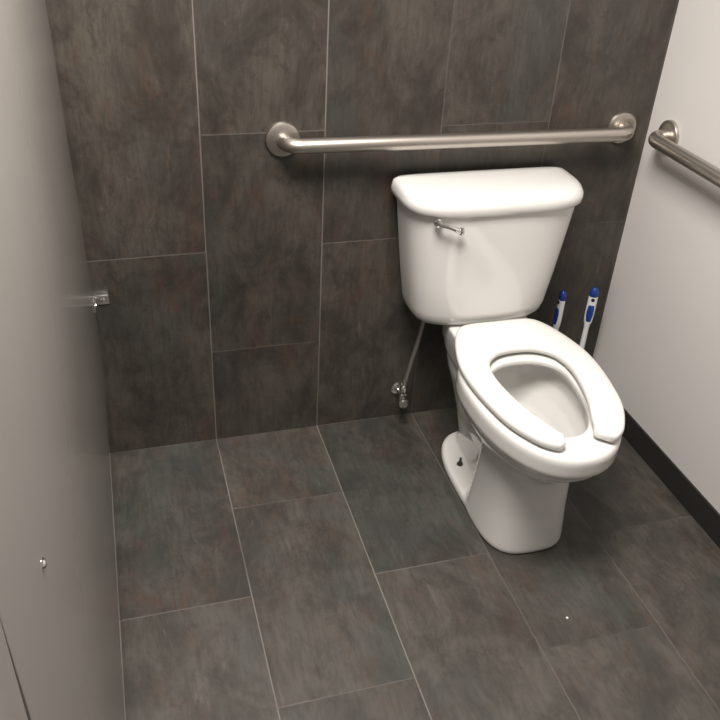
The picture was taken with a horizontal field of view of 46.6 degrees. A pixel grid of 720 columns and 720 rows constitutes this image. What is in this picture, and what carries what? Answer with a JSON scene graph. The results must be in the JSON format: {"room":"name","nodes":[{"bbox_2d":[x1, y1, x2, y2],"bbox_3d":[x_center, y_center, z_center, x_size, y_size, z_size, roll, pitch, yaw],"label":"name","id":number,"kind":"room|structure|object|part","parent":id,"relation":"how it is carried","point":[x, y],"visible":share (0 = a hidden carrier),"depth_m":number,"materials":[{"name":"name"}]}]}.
{"room":"public restroom","nodes":[
{"label":"public restroom","id":0,"kind":"room"},
{"bbox_2d":[45,0,678,452],"bbox_3d":[-0.652,-0.853,1.733,3.022,2.600,0.120,-7,34,-15],"label":"wall","id":1,"kind":"structure","parent":0,"point":[251,289],"depth_m":2.12,"materials":[{"name":"tile"}]},
{"bbox_2d":[0,0,124,719],"bbox_3d":[-0.434,-0.187,1.193,0.062,1.500,1.577,-7,35,-14],"label":"partition","id":2,"kind":"object","parent":1,"relation":"attached to","point":[59,616],"depth_m":0.93,"materials":[{"name":"grey metal"}]},
{"bbox_2d":[391,321,424,407],"bbox_3d":[0.147,-0.010,2.444,0.068,0.331,0.094,-7,34,-15],"label":"supply valve","id":3,"kind":"object","parent":1,"relation":"attached to","point":[400,389],"visible":0.86,"depth_m":2.48,"materials":[{"name":"silver metal"}]},
{"bbox_3d":[0.128,0.124,2.501,0.030,0.030,0.038,-7,34,-15],"label":"valve handle","id":4,"kind":"part","parent":3,"relation":"part of","materials":[{"name":"silver metal"}]},
{"bbox_2d":[265,111,635,156],"bbox_3d":[0.271,-0.565,2.123,1.023,0.094,0.076,-7,34,-15],"label":"grab bar","id":5,"kind":"object","parent":1,"relation":"attached to","point":[282,139],"visible":1,"depth_m":2.07,"materials":[{"name":"silver metal"}]},
{"bbox_3d":[0.272,-0.564,2.121,0.974,0.045,0.072,-7,34,-15],"label":"rail","id":6,"kind":"part","parent":5,"relation":"part of","materials":[{"name":"silver metal"}]},
{"bbox_2d":[109,407,719,719],"bbox_3d":[-0.250,1.076,1.292,3.142,0.100,3.120,-7,34,-15],"label":"floor","id":7,"kind":"structure","parent":0,"point":[335,571],"depth_m":2.02,"materials":[{"name":"tile"}]},
{"bbox_2d":[0,621,27,719],"bbox_3d":[-0.180,0.344,0.406,0.022,2.100,0.380,-7,34,-15],"label":"pilaster","id":8,"kind":"object","parent":7,"relation":"on","point":[12,707],"visible":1,"depth_m":0.51,"materials":[{"name":"grey metal"}]},
{"bbox_2d":[391,166,624,553],"bbox_3d":[0.397,0.026,2.131,0.497,0.802,0.758,-7,34,-15],"label":"toilet","id":9,"kind":"object","parent":7,"relation":"on","point":[479,250],"visible":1,"depth_m":2.12,"materials":[{"name":"white ceramic"}]},
{"bbox_3d":[0.219,-0.326,2.050,0.079,0.036,0.024,3,33,-1],"label":"flush lever","id":10,"kind":"part","parent":9,"relation":"part of","materials":[{"name":"silver metal"}]},
{"bbox_3d":[0.334,-0.277,2.248,0.476,0.340,0.193,-7,34,-15],"label":"tank","id":11,"kind":"part","parent":9,"relation":"part of","materials":[{"name":"white ceramic"}]},
{"bbox_3d":[0.341,-0.434,2.143,0.497,0.052,0.212,-7,34,-15],"label":"tank lid","id":12,"kind":"part","parent":9,"relation":"part of","materials":[{"name":"white ceramic"}]},
{"bbox_3d":[0.402,0.197,2.223,0.356,0.416,0.717,-7,34,-15],"label":"bowl","id":13,"kind":"part","parent":9,"relation":"part of","materials":[{"name":"white ceramic"}]},
{"bbox_3d":[0.435,0.040,2.053,0.354,0.023,0.531,-7,34,-15],"label":"seat","id":14,"kind":"part","parent":9,"relation":"part of","materials":[{"name":"white plastic"}]},
{"bbox_2d":[553,290,566,329],"bbox_3d":[0.587,-0.024,2.568,0.072,0.427,0.072,-6,34,-14],"label":"toilet brush","id":15,"kind":"object","parent":7,"relation":"on","point":[562,296],"visible":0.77,"depth_m":2.48,"materials":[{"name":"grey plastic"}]},
{"bbox_3d":[0.594,-0.141,2.491,0.020,0.108,0.028,-6,34,-14],"label":"handle","id":16,"kind":"part","parent":15,"relation":"part of","materials":[{"name":"white plastic"}]},
{"bbox_2d":[579,287,598,348],"bbox_3d":[0.688,-0.036,2.595,0.072,0.427,0.072,9,34,9],"label":"toilet brush","id":17,"kind":"object","parent":7,"relation":"on","point":[594,292],"visible":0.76,"depth_m":2.52,"materials":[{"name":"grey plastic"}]},
{"bbox_3d":[0.687,-0.022,2.604,0.020,0.226,0.020,9,34,9],"label":"stem","id":18,"kind":"part","parent":17,"relation":"part of","materials":[{"name":"white plastic"}]},
{"bbox_3d":[0.695,-0.153,2.518,0.028,0.108,0.020,9,34,9],"label":"handle","id":19,"kind":"part","parent":17,"relation":"part of","materials":[{"name":"white plastic"}]},
{"bbox_2d":[593,0,719,513],"bbox_3d":[1.270,-0.218,0.942,0.120,2.600,3.120,-7,34,-15],"label":"wall","id":20,"kind":"structure","parent":0,"point":[658,342],"depth_m":2.25,"materials":[{"name":"grey paint"}]},
{"bbox_2d":[622,408,719,547],"bbox_3d":[1.161,0.874,1.567,0.006,0.080,3.000,-7,34,-15],"label":"baseboard","id":21,"kind":"structure","parent":20,"relation":"attached to","point":[680,486],"depth_m":2.36,"materials":[{"name":"black plastic"}]},
{"bbox_2d":[648,120,719,187],"bbox_3d":[0.931,-0.303,1.785,0.076,0.086,1.152,-7,34,-15],"label":"grab bar","id":22,"kind":"object","parent":20,"relation":"attached to","point":[665,140],"visible":1,"depth_m":2.09,"materials":[{"name":"silver metal"}]}
]}

